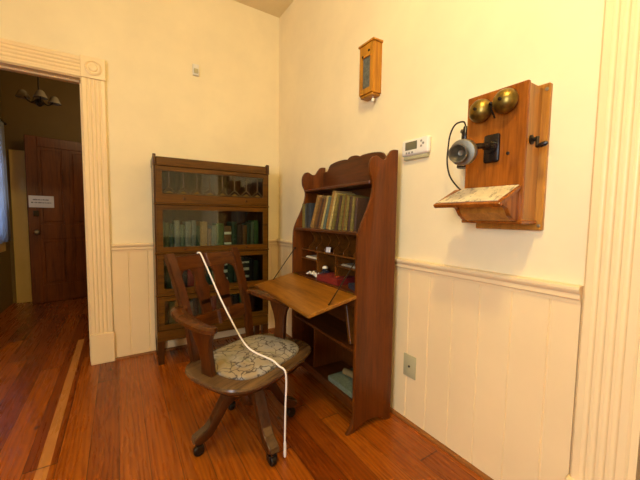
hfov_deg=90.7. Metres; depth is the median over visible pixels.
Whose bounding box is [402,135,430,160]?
thermostat
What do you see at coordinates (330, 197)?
book
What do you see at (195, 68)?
sensor
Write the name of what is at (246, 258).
book
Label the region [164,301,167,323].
book
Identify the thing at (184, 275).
book
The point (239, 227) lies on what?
book
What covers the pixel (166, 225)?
book
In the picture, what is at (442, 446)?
baseboard
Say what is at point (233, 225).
book
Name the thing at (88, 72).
trim
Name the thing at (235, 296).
book
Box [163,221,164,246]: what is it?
book
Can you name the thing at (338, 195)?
book
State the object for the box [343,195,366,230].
book
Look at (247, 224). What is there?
book
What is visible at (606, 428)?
trim
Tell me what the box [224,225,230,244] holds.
book
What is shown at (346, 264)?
folded papers
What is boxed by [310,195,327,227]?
book
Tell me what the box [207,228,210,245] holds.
book
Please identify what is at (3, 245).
window
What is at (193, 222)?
book
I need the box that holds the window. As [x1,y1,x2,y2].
[0,242,5,252]
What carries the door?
in the wall at (63, 122)
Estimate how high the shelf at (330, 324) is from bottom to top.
0.016 m
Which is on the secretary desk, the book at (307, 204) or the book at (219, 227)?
the book at (307, 204)
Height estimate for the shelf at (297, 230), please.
0.017 m
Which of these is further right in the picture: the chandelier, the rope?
the rope
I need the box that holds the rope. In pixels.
[197,252,286,457]
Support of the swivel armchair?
on the floor
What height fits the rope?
0.917 m
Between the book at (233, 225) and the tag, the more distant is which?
the book at (233, 225)
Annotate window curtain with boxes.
[0,119,10,243]
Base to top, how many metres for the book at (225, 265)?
0.215 m
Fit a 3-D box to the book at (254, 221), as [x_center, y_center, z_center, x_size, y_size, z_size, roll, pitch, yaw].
[-0.597,-0.061,2.821,0.039,0.226,0.170,-2,5,-31]
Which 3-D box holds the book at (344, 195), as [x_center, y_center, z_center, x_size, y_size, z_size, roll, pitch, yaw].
[0.180,-0.160,1.843,0.141,0.206,0.072,-2,5,-31]
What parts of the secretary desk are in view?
writing lid, panel, rail, panel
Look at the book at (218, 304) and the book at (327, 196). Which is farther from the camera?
the book at (218, 304)
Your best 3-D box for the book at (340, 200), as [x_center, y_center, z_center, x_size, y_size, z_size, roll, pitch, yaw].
[0.169,-0.158,1.871,0.152,0.199,0.073,-2,5,-31]
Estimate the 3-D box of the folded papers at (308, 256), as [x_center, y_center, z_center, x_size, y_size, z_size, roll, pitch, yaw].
[-0.002,0.117,2.200,0.140,0.011,0.150,-2,5,-31]
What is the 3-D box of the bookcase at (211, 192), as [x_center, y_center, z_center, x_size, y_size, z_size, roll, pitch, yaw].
[-0.882,0.141,2.623,0.880,1.561,0.284,-2,5,-31]
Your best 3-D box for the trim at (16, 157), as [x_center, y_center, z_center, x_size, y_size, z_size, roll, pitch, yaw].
[-3.707,-0.155,3.934,0.168,1.890,0.028,-2,5,-32]
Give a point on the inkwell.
(325, 268)
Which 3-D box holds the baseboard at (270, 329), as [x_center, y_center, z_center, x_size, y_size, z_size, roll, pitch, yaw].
[-0.999,0.901,2.802,1.366,0.017,0.016,-2,5,-32]
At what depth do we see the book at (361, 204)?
1.70 m
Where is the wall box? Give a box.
[358,37,382,101]
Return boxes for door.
[24,134,87,303]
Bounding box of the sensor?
[192,64,198,76]
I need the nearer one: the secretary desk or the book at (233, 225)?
the secretary desk
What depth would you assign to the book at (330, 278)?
1.86 m
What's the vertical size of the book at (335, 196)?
0.218 m
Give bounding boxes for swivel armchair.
[163,247,310,466]
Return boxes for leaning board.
[345,304,353,343]
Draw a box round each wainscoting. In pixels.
[112,246,277,359]
[278,246,581,479]
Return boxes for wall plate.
[403,352,415,379]
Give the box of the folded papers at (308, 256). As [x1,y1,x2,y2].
[306,255,316,258]
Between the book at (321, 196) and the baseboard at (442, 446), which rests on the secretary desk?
the book at (321, 196)
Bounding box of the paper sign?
[28,195,53,207]
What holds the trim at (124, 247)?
attached to the wall at (228, 113)
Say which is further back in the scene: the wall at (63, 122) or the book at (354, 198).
the wall at (63, 122)
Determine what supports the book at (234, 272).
in the bookcase at (211, 192)
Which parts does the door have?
panel, panel, panel, panel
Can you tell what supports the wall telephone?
attached to the wall at (438, 56)
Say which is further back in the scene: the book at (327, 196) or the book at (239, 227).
the book at (239, 227)
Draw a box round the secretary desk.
[255,150,397,435]
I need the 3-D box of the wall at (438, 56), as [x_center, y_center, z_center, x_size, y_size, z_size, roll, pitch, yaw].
[1.037,-0.429,0.939,0.120,2.990,5.420,-2,5,-32]
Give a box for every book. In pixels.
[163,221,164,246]
[164,222,169,246]
[164,260,170,288]
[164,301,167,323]
[168,300,174,323]
[169,223,173,246]
[172,220,179,246]
[180,224,184,245]
[182,221,190,245]
[182,270,186,286]
[187,270,193,286]
[188,220,195,245]
[189,298,192,313]
[192,298,198,315]
[196,221,206,245]
[196,226,199,245]
[206,266,210,284]
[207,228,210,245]
[208,225,215,244]
[212,223,223,244]
[216,295,220,308]
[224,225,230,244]
[224,264,227,278]
[227,221,236,244]
[227,264,232,282]
[233,268,237,281]
[233,293,238,303]
[237,224,242,244]
[242,223,249,243]
[242,255,248,280]
[243,225,246,243]
[245,222,253,243]
[248,220,257,243]
[249,257,253,280]
[249,294,253,311]
[302,204,304,227]
[306,203,308,227]
[308,203,314,227]
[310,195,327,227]
[314,196,326,227]
[316,197,326,228]
[317,272,354,285]
[318,198,326,228]
[320,196,328,228]
[322,196,331,228]
[326,191,353,228]
[328,193,354,229]
[328,368,352,397]
[331,194,342,229]
[335,196,341,229]
[338,194,361,229]
[341,195,355,229]
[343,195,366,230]
[347,196,369,230]
[348,283,354,290]
[350,197,365,230]
[353,198,368,230]
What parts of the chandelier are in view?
lamp shade, stem, lamp shade, lamp shade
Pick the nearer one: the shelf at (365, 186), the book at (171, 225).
the shelf at (365, 186)
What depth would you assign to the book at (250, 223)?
2.73 m
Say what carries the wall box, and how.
attached to the wall at (438, 56)
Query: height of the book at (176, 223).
0.222 m
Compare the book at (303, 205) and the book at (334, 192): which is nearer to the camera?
the book at (334, 192)
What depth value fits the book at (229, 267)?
2.65 m
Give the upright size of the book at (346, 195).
0.200 m
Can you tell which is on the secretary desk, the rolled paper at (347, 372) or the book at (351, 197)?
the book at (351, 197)
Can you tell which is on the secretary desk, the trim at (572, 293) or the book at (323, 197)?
the book at (323, 197)
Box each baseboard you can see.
[116,328,274,360]
[286,333,493,479]
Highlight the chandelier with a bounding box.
[15,77,60,106]
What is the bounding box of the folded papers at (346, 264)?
[341,263,354,268]
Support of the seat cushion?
on the swivel armchair
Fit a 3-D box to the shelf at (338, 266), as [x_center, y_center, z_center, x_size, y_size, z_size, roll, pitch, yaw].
[0.237,0.159,1.800,0.172,0.009,0.275,-2,5,-31]
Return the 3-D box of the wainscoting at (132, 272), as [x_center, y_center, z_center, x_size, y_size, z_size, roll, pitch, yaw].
[-1.002,0.490,2.784,1.368,0.839,0.012,-2,5,-32]
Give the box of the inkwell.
[320,266,329,273]
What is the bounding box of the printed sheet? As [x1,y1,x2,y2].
[437,185,518,202]
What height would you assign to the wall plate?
0.124 m
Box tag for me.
[306,271,318,276]
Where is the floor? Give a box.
[0,297,483,479]
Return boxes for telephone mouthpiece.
[452,139,477,165]
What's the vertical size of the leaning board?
0.211 m
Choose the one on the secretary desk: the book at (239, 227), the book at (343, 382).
the book at (343, 382)
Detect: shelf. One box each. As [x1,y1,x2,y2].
[294,312,352,352]
[295,228,356,235]
[302,248,354,259]
[302,256,316,261]
[304,181,371,192]
[336,264,354,270]
[433,185,520,207]
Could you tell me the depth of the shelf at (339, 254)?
1.92 m
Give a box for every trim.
[0,38,114,364]
[8,149,31,302]
[111,239,277,251]
[277,239,583,304]
[565,0,639,479]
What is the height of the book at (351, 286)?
0.028 m
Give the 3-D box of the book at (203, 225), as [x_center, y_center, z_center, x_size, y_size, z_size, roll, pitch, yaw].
[-0.971,-0.045,2.597,0.055,0.215,0.169,-2,5,-31]
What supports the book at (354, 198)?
on the secretary desk
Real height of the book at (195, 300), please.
0.190 m
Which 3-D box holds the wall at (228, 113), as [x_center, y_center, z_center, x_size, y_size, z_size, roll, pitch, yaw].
[-1.954,-0.558,2.172,3.600,2.990,0.120,-2,5,-32]
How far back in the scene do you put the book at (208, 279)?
2.57 m
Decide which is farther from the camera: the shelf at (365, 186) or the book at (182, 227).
the book at (182, 227)
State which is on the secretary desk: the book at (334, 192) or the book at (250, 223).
the book at (334, 192)
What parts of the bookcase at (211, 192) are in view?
cap arm, leg, door, door, door, door, leg, leg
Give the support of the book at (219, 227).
in the bookcase at (211, 192)
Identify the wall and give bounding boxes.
[0,0,278,323]
[0,70,81,302]
[0,81,12,313]
[278,0,604,465]
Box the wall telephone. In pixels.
[433,80,552,230]
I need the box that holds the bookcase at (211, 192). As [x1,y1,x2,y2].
[150,153,268,364]
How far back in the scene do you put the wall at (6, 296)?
3.73 m
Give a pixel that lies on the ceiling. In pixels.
(276, 8)
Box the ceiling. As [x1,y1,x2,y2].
[234,0,293,17]
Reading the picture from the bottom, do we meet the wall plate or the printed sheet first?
the wall plate
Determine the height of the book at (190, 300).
0.170 m
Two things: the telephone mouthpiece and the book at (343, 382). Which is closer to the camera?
the telephone mouthpiece
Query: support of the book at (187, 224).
in the bookcase at (211, 192)
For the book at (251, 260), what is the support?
in the bookcase at (211, 192)
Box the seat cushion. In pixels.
[213,335,298,379]
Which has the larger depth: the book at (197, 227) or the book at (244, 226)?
the book at (244, 226)
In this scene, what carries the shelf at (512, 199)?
attached to the wall telephone
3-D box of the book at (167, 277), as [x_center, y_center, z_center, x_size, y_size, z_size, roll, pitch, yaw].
[-1.193,0.270,2.469,0.041,0.225,0.151,-2,5,-31]
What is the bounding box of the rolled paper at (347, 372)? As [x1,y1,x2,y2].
[342,368,352,377]
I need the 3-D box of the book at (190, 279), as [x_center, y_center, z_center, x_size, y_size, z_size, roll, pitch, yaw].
[-1.062,0.260,2.565,0.049,0.235,0.166,-2,5,-31]
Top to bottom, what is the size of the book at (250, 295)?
0.180 m
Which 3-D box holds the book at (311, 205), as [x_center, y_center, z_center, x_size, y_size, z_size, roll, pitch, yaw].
[-0.008,-0.167,2.175,0.154,0.168,0.026,-2,5,-30]
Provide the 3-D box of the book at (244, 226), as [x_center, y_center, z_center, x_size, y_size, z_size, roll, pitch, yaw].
[-0.680,-0.038,2.762,0.035,0.186,0.161,-2,5,-31]
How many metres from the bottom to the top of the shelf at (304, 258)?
0.009 m
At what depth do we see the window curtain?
3.56 m
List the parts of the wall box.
door, cornice, moulding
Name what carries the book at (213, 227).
in the bookcase at (211, 192)
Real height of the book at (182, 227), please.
0.190 m
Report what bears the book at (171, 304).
in the bookcase at (211, 192)
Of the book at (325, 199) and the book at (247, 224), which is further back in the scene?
the book at (247, 224)
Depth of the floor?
1.69 m
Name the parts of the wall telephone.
receiver cord, transmitter arm, transmitter plate, door, moulding, crank handle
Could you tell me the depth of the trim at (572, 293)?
1.30 m
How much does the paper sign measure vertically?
0.142 m
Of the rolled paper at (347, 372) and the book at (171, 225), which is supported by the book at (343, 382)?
the rolled paper at (347, 372)
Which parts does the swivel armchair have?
post, arm, toe plate, rail, leg, rail, post, seat frame, leg, arm, toe plate, leg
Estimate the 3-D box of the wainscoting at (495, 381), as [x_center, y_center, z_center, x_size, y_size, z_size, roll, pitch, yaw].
[0.232,0.553,2.133,0.012,0.839,2.439,-2,5,-32]

